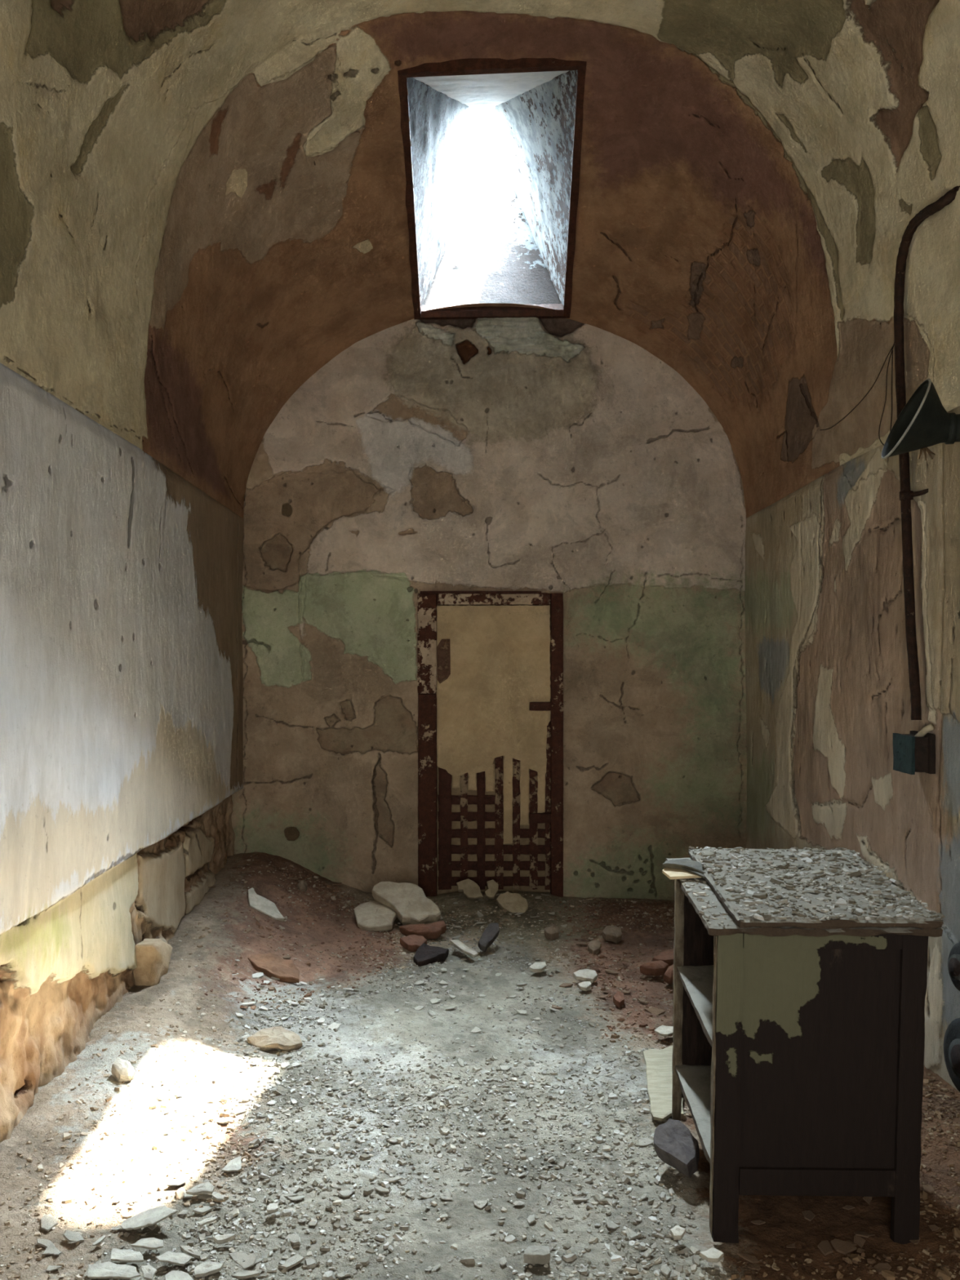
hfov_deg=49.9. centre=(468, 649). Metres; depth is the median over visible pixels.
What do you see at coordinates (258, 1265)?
flake
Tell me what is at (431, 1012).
flake
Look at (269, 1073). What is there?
flake
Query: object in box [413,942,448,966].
chunk
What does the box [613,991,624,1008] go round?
chunk
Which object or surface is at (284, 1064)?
flake
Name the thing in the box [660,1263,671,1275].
flake
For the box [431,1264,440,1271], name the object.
flake
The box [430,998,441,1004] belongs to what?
flake
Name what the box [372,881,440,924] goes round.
plaster slab
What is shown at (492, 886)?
chunk
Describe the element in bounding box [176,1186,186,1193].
flake
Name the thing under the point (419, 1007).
flake
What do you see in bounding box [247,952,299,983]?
clay piece
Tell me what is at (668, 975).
lump
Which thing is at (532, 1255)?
block
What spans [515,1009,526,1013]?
flake
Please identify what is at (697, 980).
shelf
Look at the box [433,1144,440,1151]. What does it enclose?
flake
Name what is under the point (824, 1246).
flake
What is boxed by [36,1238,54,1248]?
flake
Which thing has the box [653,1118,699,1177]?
chunk
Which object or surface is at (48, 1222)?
flake
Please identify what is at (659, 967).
lump
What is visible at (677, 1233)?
stone
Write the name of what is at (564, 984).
flake
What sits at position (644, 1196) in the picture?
flake
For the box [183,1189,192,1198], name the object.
flake
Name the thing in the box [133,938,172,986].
stone
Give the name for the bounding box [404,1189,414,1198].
flake
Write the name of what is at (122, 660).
wall
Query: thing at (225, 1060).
flake
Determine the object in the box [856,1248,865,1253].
flake
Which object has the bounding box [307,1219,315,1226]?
flake
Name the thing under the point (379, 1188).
flake
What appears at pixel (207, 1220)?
flake
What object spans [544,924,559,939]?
chunk
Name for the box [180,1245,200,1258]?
flake
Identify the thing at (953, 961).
pipe fitting
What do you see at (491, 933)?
chunk
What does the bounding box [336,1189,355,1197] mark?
flake
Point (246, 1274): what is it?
flake
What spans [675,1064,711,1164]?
shelf
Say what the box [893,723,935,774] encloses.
switch box
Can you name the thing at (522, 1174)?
flake
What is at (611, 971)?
flake
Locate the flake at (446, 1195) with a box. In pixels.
[439,1189,453,1199]
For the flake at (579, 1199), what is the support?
on the floor
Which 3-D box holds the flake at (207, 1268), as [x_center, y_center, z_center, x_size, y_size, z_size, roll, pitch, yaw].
[-0.499,1.185,1.973,0.052,0.013,0.036,0,0,0]
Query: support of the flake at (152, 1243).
on the floor
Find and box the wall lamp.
[880,378,959,461]
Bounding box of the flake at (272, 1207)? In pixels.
[266,1203,278,1213]
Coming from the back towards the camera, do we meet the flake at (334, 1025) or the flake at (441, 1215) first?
the flake at (334, 1025)
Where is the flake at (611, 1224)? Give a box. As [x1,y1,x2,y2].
[604,1217,620,1229]
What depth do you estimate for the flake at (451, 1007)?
3.46 m
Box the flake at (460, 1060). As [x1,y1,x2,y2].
[457,1057,463,1066]
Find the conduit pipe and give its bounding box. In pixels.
[893,186,959,719]
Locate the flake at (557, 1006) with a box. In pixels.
[551,1004,562,1008]
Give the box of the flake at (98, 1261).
[84,1260,101,1276]
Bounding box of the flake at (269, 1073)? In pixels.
[262,1069,275,1077]
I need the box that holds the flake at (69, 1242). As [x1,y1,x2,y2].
[67,1239,81,1244]
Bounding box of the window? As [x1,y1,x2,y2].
[397,57,586,319]
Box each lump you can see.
[111,1057,134,1081]
[399,920,446,938]
[400,934,426,951]
[475,920,486,924]
[476,910,483,917]
[640,960,668,976]
[652,949,673,966]
[663,964,673,984]
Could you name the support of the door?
in the wall at (565, 456)
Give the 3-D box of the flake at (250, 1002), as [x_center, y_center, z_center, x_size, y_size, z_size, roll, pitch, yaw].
[-0.727,1.165,3.396,0.056,0.007,0.026,0,0,-23]
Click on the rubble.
(944, 1273)
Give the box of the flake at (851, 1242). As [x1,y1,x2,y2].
[846,1240,857,1245]
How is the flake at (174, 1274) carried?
on the floor
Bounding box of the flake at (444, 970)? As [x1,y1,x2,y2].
[440,968,446,972]
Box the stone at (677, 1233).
[670,1225,685,1239]
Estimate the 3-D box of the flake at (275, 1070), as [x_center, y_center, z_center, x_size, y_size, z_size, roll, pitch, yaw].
[-0.550,1.193,2.926,0.023,0.008,0.050,0,0,-31]
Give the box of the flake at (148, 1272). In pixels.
[141,1264,156,1279]
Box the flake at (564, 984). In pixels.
[559,982,573,987]
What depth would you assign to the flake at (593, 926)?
4.46 m
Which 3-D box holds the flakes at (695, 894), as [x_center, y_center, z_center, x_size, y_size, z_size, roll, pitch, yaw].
[0.503,0.522,2.239,0.066,0.034,0.456,0,0,2]
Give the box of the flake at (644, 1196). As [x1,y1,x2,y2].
[640,1192,647,1199]
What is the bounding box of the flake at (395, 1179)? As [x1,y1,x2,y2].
[382,1176,403,1182]
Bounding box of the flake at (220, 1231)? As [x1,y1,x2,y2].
[217,1228,224,1235]
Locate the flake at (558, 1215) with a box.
[555,1214,564,1218]
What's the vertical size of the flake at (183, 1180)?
0.008 m
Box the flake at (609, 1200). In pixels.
[606,1198,617,1206]
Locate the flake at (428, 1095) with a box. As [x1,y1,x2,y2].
[423,1091,435,1097]
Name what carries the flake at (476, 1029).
on the floor
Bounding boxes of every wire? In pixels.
[819,344,893,430]
[878,346,893,445]
[889,350,893,431]
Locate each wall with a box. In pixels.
[0,362,244,1142]
[231,317,746,900]
[744,405,959,1090]
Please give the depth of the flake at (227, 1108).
2.68 m
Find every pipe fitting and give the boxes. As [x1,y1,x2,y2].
[943,1017,959,1092]
[947,942,959,991]
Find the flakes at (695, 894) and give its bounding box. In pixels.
[680,878,732,926]
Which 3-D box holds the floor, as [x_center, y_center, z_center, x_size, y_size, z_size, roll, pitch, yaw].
[0.129,1.094,2.123,2.618,0.250,5.846,0,0,0]
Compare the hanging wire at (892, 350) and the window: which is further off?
the window
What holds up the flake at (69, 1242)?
on the floor
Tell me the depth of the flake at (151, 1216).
2.13 m
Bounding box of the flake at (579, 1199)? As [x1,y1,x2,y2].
[572,1197,589,1201]
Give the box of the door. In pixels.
[417,591,563,897]
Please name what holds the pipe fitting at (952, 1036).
attached to the wall at (828, 690)
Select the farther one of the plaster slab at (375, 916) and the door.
the door
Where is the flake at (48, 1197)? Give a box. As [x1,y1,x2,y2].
[45,1194,52,1199]
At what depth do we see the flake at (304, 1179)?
2.33 m
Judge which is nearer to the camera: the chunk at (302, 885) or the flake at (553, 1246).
the flake at (553, 1246)
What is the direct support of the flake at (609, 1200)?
on the floor
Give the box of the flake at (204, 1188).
[186,1181,214,1195]
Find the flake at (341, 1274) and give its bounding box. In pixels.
[335,1270,348,1277]
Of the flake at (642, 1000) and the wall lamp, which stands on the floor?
the flake at (642, 1000)
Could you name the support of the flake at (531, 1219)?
on the floor
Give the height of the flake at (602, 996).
0.012 m
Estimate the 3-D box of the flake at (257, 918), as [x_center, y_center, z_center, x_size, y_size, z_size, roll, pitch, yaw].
[-0.846,1.075,4.130,0.022,0.015,0.042,0,0,-42]
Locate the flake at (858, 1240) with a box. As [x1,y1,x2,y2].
[853,1235,865,1248]
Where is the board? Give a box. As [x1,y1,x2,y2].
[642,1045,684,1121]
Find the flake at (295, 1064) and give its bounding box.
[290,1062,299,1066]
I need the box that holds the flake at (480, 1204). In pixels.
[472,1200,488,1208]
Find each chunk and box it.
[247,1026,302,1050]
[248,887,284,920]
[297,880,306,892]
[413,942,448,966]
[456,879,483,899]
[477,923,499,951]
[484,880,498,898]
[496,891,528,912]
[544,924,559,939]
[587,940,601,954]
[602,924,622,943]
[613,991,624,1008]
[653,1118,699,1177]
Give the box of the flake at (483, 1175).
[481,1172,488,1177]
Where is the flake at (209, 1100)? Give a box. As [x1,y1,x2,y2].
[205,1097,214,1102]
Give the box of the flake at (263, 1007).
[260,1005,267,1010]
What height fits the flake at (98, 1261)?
0.015 m
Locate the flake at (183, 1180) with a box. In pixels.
[165,1177,186,1186]
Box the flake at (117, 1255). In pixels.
[110,1248,143,1262]
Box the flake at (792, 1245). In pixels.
[786,1243,795,1248]
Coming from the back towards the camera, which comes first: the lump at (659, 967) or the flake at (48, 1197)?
the lump at (659, 967)
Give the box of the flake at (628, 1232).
[625,1226,639,1240]
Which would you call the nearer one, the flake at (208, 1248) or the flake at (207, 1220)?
the flake at (208, 1248)
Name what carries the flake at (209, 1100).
on the floor
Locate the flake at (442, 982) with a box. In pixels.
[438,979,448,984]
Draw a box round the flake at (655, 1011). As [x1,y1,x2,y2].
[644,1007,666,1015]
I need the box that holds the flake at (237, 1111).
[230,1108,246,1114]
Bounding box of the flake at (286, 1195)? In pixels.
[275,1193,297,1197]
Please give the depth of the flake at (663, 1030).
3.20 m
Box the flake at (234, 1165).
[222,1155,241,1172]
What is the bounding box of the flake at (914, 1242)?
[909,1237,919,1244]
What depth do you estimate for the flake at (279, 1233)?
2.12 m
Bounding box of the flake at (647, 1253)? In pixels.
[641,1247,654,1257]
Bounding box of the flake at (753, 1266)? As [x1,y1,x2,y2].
[746,1263,760,1270]
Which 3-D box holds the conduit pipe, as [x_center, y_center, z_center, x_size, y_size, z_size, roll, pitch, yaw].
[1.297,-0.515,2.820,0.084,1.438,0.597,0,0,0]
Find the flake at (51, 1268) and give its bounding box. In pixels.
[45,1265,62,1271]
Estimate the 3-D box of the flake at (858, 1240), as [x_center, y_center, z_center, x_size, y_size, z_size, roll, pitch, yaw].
[0.785,1.192,2.079,0.023,0.007,0.028,0,0,36]
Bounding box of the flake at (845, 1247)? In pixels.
[830,1238,857,1254]
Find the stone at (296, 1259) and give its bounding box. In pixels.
[278,1253,305,1269]
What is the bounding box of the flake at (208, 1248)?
[200,1247,210,1251]
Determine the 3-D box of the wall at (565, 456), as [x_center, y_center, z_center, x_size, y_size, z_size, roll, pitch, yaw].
[0.128,-0.188,4.949,2.535,3.016,0.070,0,0,0]
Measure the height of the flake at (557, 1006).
0.006 m
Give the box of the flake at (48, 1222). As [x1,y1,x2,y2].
[40,1213,57,1231]
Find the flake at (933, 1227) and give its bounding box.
[928,1224,939,1231]
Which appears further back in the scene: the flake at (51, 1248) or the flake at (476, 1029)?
the flake at (476, 1029)
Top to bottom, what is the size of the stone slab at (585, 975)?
0.029 m
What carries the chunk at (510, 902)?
on the floor
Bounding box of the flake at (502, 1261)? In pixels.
[498,1256,506,1266]
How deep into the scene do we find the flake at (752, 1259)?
2.03 m
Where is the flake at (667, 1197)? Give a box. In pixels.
[665,1195,672,1200]
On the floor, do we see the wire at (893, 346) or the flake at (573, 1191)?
the flake at (573, 1191)
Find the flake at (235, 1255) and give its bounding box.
[228,1251,248,1261]
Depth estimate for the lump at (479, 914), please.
4.67 m
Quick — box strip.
[450,939,478,956]
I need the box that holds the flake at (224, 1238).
[213,1233,235,1244]
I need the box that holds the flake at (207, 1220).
[197,1216,217,1226]
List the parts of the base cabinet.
post, panel, rail, panel, rail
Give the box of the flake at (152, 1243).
[130,1237,163,1249]
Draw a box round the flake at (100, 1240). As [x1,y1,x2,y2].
[91,1235,105,1245]
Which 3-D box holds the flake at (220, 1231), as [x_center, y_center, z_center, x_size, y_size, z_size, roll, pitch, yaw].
[-0.511,1.204,2.134,0.018,0.008,0.011,0,0,12]
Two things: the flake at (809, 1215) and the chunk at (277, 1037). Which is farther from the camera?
the chunk at (277, 1037)
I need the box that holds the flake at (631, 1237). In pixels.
[629,1232,642,1239]
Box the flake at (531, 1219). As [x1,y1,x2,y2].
[527,1214,535,1224]
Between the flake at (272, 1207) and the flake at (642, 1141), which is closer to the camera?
the flake at (272, 1207)
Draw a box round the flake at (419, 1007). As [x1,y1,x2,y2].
[413,1005,424,1010]
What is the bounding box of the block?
[523,1245,550,1264]
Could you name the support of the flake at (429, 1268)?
on the floor
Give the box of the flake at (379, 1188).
[374,1186,390,1192]
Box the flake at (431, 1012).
[427,1009,435,1015]
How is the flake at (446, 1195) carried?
on the floor
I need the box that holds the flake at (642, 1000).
[637,997,645,1003]
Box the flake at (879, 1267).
[874,1262,891,1274]
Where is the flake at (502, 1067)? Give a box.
[498,1065,510,1070]
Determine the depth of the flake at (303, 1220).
2.16 m
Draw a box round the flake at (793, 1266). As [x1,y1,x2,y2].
[790,1262,798,1268]
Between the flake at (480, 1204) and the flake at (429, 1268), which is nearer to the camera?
the flake at (429, 1268)
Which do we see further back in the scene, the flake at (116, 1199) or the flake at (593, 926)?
the flake at (593, 926)
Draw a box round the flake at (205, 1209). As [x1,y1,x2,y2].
[191,1205,212,1213]
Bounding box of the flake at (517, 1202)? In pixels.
[512,1200,524,1205]
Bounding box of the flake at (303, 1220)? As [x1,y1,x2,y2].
[297,1217,306,1222]
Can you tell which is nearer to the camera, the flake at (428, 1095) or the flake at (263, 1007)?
the flake at (428, 1095)
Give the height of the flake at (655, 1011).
0.018 m
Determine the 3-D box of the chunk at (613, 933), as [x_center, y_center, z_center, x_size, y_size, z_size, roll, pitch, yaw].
[0.595,1.171,4.254,0.079,0.059,0.077,0,0,34]
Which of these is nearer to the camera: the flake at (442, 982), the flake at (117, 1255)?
the flake at (117, 1255)
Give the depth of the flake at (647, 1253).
2.04 m
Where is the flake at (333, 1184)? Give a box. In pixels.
[330,1182,337,1187]
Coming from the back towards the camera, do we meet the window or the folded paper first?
the window
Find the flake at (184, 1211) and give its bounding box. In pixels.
[177,1209,187,1214]
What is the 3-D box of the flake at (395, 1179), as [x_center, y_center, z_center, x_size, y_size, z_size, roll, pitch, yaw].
[-0.172,1.197,2.329,0.048,0.009,0.017,0,0,-7]
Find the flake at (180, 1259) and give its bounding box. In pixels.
[155,1251,191,1266]
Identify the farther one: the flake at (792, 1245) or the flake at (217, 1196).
the flake at (217, 1196)
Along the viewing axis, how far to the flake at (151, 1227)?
2.14 m
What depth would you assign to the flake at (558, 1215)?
2.19 m
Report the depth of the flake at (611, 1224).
2.15 m
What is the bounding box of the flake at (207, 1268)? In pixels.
[193,1261,223,1277]
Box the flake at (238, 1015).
[235,1013,244,1017]
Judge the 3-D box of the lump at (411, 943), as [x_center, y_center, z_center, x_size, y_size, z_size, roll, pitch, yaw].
[-0.215,1.182,4.150,0.091,0.049,0.110,0,0,-35]
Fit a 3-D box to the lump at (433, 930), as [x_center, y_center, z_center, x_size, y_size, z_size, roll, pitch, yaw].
[-0.189,1.175,4.312,0.195,0.059,0.084,0,0,-12]
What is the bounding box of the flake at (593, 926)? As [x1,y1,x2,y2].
[591,925,601,928]
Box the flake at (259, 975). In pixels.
[251,972,263,978]
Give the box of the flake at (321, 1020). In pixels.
[316,1017,324,1023]
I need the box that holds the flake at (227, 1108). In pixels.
[222,1105,233,1110]
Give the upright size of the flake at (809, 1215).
0.005 m
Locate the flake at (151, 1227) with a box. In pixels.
[146,1225,157,1230]
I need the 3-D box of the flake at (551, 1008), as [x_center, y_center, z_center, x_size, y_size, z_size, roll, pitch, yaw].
[0.288,1.198,3.444,0.034,0.014,0.041,0,0,-4]
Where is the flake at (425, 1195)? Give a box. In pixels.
[418,1191,435,1199]
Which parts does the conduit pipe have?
clamp arm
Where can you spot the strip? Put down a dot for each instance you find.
(459, 944)
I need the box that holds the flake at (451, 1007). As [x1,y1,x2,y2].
[445,1006,457,1009]
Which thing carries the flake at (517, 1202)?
on the floor
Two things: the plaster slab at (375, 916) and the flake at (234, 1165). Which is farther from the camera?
the plaster slab at (375, 916)
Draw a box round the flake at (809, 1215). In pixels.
[801,1209,814,1221]
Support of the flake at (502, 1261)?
on the floor
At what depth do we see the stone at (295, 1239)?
2.10 m
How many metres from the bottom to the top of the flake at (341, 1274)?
0.004 m
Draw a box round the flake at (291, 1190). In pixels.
[286,1186,300,1193]
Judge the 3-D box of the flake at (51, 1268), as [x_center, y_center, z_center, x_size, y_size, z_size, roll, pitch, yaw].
[-0.802,1.194,1.993,0.033,0.007,0.018,0,0,10]
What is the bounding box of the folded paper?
[662,858,705,879]
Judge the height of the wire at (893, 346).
0.324 m
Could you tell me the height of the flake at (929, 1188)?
0.007 m
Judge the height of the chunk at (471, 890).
0.090 m
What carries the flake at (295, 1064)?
on the floor
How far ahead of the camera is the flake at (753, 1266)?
2.01 m
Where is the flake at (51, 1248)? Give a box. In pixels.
[42,1243,62,1254]
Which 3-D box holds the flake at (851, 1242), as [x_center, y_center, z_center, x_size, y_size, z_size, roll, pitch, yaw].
[0.769,1.194,2.076,0.018,0.004,0.018,0,0,-6]
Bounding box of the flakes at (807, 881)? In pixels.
[688,846,945,920]
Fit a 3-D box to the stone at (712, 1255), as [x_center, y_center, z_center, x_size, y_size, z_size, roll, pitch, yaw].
[0.474,1.179,2.010,0.032,0.015,0.036,0,0,-40]
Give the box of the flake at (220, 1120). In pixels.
[217,1118,228,1123]
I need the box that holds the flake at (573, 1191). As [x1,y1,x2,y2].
[569,1188,580,1195]
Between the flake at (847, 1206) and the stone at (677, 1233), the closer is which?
the stone at (677, 1233)
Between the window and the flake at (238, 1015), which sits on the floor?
the flake at (238, 1015)
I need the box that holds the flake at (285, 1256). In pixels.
[281,1254,288,1259]
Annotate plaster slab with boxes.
[354,901,396,931]
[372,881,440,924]
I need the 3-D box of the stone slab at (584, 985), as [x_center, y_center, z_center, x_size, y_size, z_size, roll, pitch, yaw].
[0.412,1.183,3.633,0.038,0.020,0.062,0,0,40]
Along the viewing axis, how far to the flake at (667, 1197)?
2.26 m
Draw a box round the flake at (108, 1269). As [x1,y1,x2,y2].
[87,1261,140,1279]
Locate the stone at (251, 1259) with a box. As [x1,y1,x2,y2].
[235,1252,256,1269]
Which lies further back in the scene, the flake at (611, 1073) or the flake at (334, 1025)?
the flake at (334, 1025)
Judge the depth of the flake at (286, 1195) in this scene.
2.26 m
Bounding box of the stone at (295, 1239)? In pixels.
[285,1233,300,1244]
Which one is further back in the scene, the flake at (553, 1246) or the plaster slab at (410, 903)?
the plaster slab at (410, 903)
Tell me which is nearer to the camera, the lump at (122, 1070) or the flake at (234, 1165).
the flake at (234, 1165)
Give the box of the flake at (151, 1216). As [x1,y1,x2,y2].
[120,1204,177,1230]
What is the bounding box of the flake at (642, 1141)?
[638,1137,653,1146]
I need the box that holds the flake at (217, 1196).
[213,1192,224,1200]
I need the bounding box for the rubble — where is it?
[0,853,959,1279]
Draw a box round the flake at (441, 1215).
[437,1213,448,1217]
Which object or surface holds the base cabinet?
on the floor
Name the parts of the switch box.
mount plate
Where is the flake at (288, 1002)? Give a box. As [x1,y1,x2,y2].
[285,1000,298,1004]
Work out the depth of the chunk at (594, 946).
4.07 m
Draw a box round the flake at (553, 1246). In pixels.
[545,1243,556,1251]
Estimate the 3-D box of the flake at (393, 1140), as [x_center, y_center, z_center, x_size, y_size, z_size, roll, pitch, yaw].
[-0.183,1.196,2.517,0.032,0.008,0.019,0,0,-35]
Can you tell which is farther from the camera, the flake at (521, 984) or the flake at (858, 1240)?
the flake at (521, 984)
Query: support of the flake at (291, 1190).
on the floor
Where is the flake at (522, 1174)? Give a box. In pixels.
[518,1172,527,1177]
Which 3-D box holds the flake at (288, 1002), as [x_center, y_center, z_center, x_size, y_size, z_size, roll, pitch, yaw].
[-0.593,1.181,3.454,0.046,0.009,0.025,0,0,26]
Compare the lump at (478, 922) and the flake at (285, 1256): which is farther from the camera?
the lump at (478, 922)
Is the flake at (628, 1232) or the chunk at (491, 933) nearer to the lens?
the flake at (628, 1232)
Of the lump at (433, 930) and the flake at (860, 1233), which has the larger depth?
the lump at (433, 930)
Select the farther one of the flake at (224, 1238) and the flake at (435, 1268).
the flake at (224, 1238)
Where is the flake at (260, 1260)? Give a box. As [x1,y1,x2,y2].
[254,1257,262,1263]
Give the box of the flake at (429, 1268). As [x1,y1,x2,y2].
[424,1266,431,1271]
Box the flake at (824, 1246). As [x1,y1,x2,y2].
[817,1240,833,1255]
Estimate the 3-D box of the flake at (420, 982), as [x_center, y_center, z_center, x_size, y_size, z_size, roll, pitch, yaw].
[-0.173,1.193,3.700,0.039,0.011,0.032,0,0,25]
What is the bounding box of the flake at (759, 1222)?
[751,1219,765,1225]
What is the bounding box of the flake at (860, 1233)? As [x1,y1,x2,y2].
[853,1231,869,1238]
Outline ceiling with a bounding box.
[0,0,959,519]
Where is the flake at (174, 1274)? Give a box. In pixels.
[164,1270,193,1279]
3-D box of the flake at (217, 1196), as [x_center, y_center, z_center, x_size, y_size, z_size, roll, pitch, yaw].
[-0.540,1.185,2.233,0.028,0.009,0.013,0,0,36]
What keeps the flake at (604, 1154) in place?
on the floor
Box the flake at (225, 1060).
[222,1057,228,1062]
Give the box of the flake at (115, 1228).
[110,1225,120,1231]
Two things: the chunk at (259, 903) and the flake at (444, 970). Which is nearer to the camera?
the flake at (444, 970)
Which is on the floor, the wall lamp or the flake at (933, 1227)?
the flake at (933, 1227)
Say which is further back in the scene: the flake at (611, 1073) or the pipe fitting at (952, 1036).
the flake at (611, 1073)
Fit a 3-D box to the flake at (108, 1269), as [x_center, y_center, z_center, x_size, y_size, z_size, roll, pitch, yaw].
[-0.678,1.188,1.973,0.111,0.009,0.050,0,0,0]
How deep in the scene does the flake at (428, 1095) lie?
2.77 m
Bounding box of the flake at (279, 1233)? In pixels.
[276,1229,282,1236]
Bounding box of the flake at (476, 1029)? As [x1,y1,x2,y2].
[470,1026,481,1032]
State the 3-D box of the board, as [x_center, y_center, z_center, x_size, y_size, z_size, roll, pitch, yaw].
[0.527,1.173,2.812,0.103,0.034,0.458,0,0,9]
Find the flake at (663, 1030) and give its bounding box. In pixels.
[654,1025,673,1036]
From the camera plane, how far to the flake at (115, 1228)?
2.13 m
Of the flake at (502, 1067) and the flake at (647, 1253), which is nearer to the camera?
the flake at (647, 1253)
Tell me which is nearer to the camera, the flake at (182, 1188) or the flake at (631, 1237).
the flake at (631, 1237)
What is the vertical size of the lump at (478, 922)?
0.009 m
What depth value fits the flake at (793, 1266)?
2.00 m
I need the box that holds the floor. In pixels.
[0,851,959,1279]
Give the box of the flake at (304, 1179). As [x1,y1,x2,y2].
[301,1176,307,1182]
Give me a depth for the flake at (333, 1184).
2.31 m
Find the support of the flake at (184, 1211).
on the floor
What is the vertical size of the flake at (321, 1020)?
0.006 m
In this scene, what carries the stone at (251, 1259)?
on the floor
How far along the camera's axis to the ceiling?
3.58 m
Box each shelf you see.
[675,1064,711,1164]
[676,964,713,1046]
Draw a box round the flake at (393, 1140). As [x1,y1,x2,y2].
[386,1137,399,1143]
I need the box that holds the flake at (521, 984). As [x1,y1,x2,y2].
[515,982,527,985]
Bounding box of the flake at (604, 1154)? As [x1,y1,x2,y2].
[601,1151,612,1159]
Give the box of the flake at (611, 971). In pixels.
[604,968,618,974]
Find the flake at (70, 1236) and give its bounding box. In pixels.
[62,1229,84,1242]
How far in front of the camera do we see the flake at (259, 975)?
3.65 m
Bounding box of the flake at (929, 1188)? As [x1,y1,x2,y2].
[922,1184,933,1193]
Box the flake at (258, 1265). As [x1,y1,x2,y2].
[253,1262,262,1277]
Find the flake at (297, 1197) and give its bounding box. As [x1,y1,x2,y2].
[287,1195,305,1199]
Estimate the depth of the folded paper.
2.35 m
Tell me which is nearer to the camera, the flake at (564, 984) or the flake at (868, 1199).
the flake at (868, 1199)
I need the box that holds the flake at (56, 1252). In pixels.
[53,1250,60,1255]
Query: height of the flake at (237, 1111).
0.010 m
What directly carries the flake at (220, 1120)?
on the floor
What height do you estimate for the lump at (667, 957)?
0.045 m
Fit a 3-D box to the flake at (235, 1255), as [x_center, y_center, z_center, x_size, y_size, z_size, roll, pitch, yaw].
[-0.455,1.198,2.039,0.029,0.010,0.029,0,0,44]
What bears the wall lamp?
attached to the wall at (828, 690)
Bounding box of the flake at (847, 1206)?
[842,1204,854,1209]
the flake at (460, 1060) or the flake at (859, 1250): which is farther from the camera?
the flake at (460, 1060)
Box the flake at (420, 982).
[414,980,424,985]
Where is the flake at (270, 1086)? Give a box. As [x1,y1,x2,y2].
[264,1085,271,1089]
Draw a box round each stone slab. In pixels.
[528,961,546,972]
[573,968,597,983]
[577,981,591,991]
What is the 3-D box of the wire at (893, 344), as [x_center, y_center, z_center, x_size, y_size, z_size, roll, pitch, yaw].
[1.309,-0.874,3.496,0.007,0.143,0.700,0,0,0]
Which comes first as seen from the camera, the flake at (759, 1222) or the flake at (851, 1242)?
the flake at (851, 1242)
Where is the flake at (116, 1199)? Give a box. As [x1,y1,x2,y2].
[111,1195,120,1203]
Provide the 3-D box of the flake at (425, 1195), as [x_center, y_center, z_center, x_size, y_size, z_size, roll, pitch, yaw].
[-0.094,1.200,2.271,0.021,0.010,0.035,0,0,42]
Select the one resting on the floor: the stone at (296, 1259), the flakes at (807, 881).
the stone at (296, 1259)
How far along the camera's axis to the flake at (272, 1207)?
2.18 m
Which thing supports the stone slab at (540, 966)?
on the floor
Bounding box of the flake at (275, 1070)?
[270,1066,279,1073]
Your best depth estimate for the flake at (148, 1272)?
1.96 m
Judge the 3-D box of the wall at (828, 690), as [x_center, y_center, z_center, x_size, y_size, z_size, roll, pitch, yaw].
[1.339,0.287,2.104,0.037,2.125,5.809,0,0,0]
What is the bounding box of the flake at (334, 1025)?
[328,1022,342,1030]
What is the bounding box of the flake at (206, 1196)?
[197,1191,217,1199]
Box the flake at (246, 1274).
[231,1270,260,1278]
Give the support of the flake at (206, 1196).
on the floor
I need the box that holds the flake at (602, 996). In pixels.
[595,995,608,998]
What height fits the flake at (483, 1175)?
0.002 m
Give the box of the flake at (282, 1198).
[279,1193,288,1202]
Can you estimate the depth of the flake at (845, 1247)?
2.06 m
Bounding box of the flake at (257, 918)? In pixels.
[254,915,260,921]
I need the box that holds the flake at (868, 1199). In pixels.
[862,1196,871,1204]
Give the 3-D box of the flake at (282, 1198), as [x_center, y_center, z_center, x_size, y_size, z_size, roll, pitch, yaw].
[-0.404,1.197,2.250,0.024,0.010,0.021,0,0,31]
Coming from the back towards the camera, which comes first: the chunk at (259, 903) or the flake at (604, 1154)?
the chunk at (259, 903)
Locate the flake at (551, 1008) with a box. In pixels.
[548,1006,559,1011]
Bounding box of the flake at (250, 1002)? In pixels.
[240,1001,256,1005]
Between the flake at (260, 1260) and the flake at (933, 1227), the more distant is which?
the flake at (933, 1227)
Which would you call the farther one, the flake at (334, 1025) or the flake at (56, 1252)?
the flake at (334, 1025)
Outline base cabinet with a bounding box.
[666,848,942,1244]
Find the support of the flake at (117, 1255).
on the floor
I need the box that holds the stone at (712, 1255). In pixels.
[699,1247,724,1262]
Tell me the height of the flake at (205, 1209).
0.008 m
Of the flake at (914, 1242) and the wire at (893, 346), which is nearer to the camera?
the flake at (914, 1242)
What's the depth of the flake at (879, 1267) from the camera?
1.98 m
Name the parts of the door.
hinge plate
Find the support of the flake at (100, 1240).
on the floor
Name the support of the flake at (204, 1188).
on the floor
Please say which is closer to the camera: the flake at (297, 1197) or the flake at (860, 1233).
the flake at (860, 1233)
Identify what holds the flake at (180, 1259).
on the floor
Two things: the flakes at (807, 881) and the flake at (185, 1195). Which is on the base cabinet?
the flakes at (807, 881)
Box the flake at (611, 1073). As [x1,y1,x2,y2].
[604,1071,615,1076]
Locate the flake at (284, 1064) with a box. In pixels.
[280,1062,289,1066]
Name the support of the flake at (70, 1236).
on the floor
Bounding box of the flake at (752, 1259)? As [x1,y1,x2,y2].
[737,1253,759,1263]

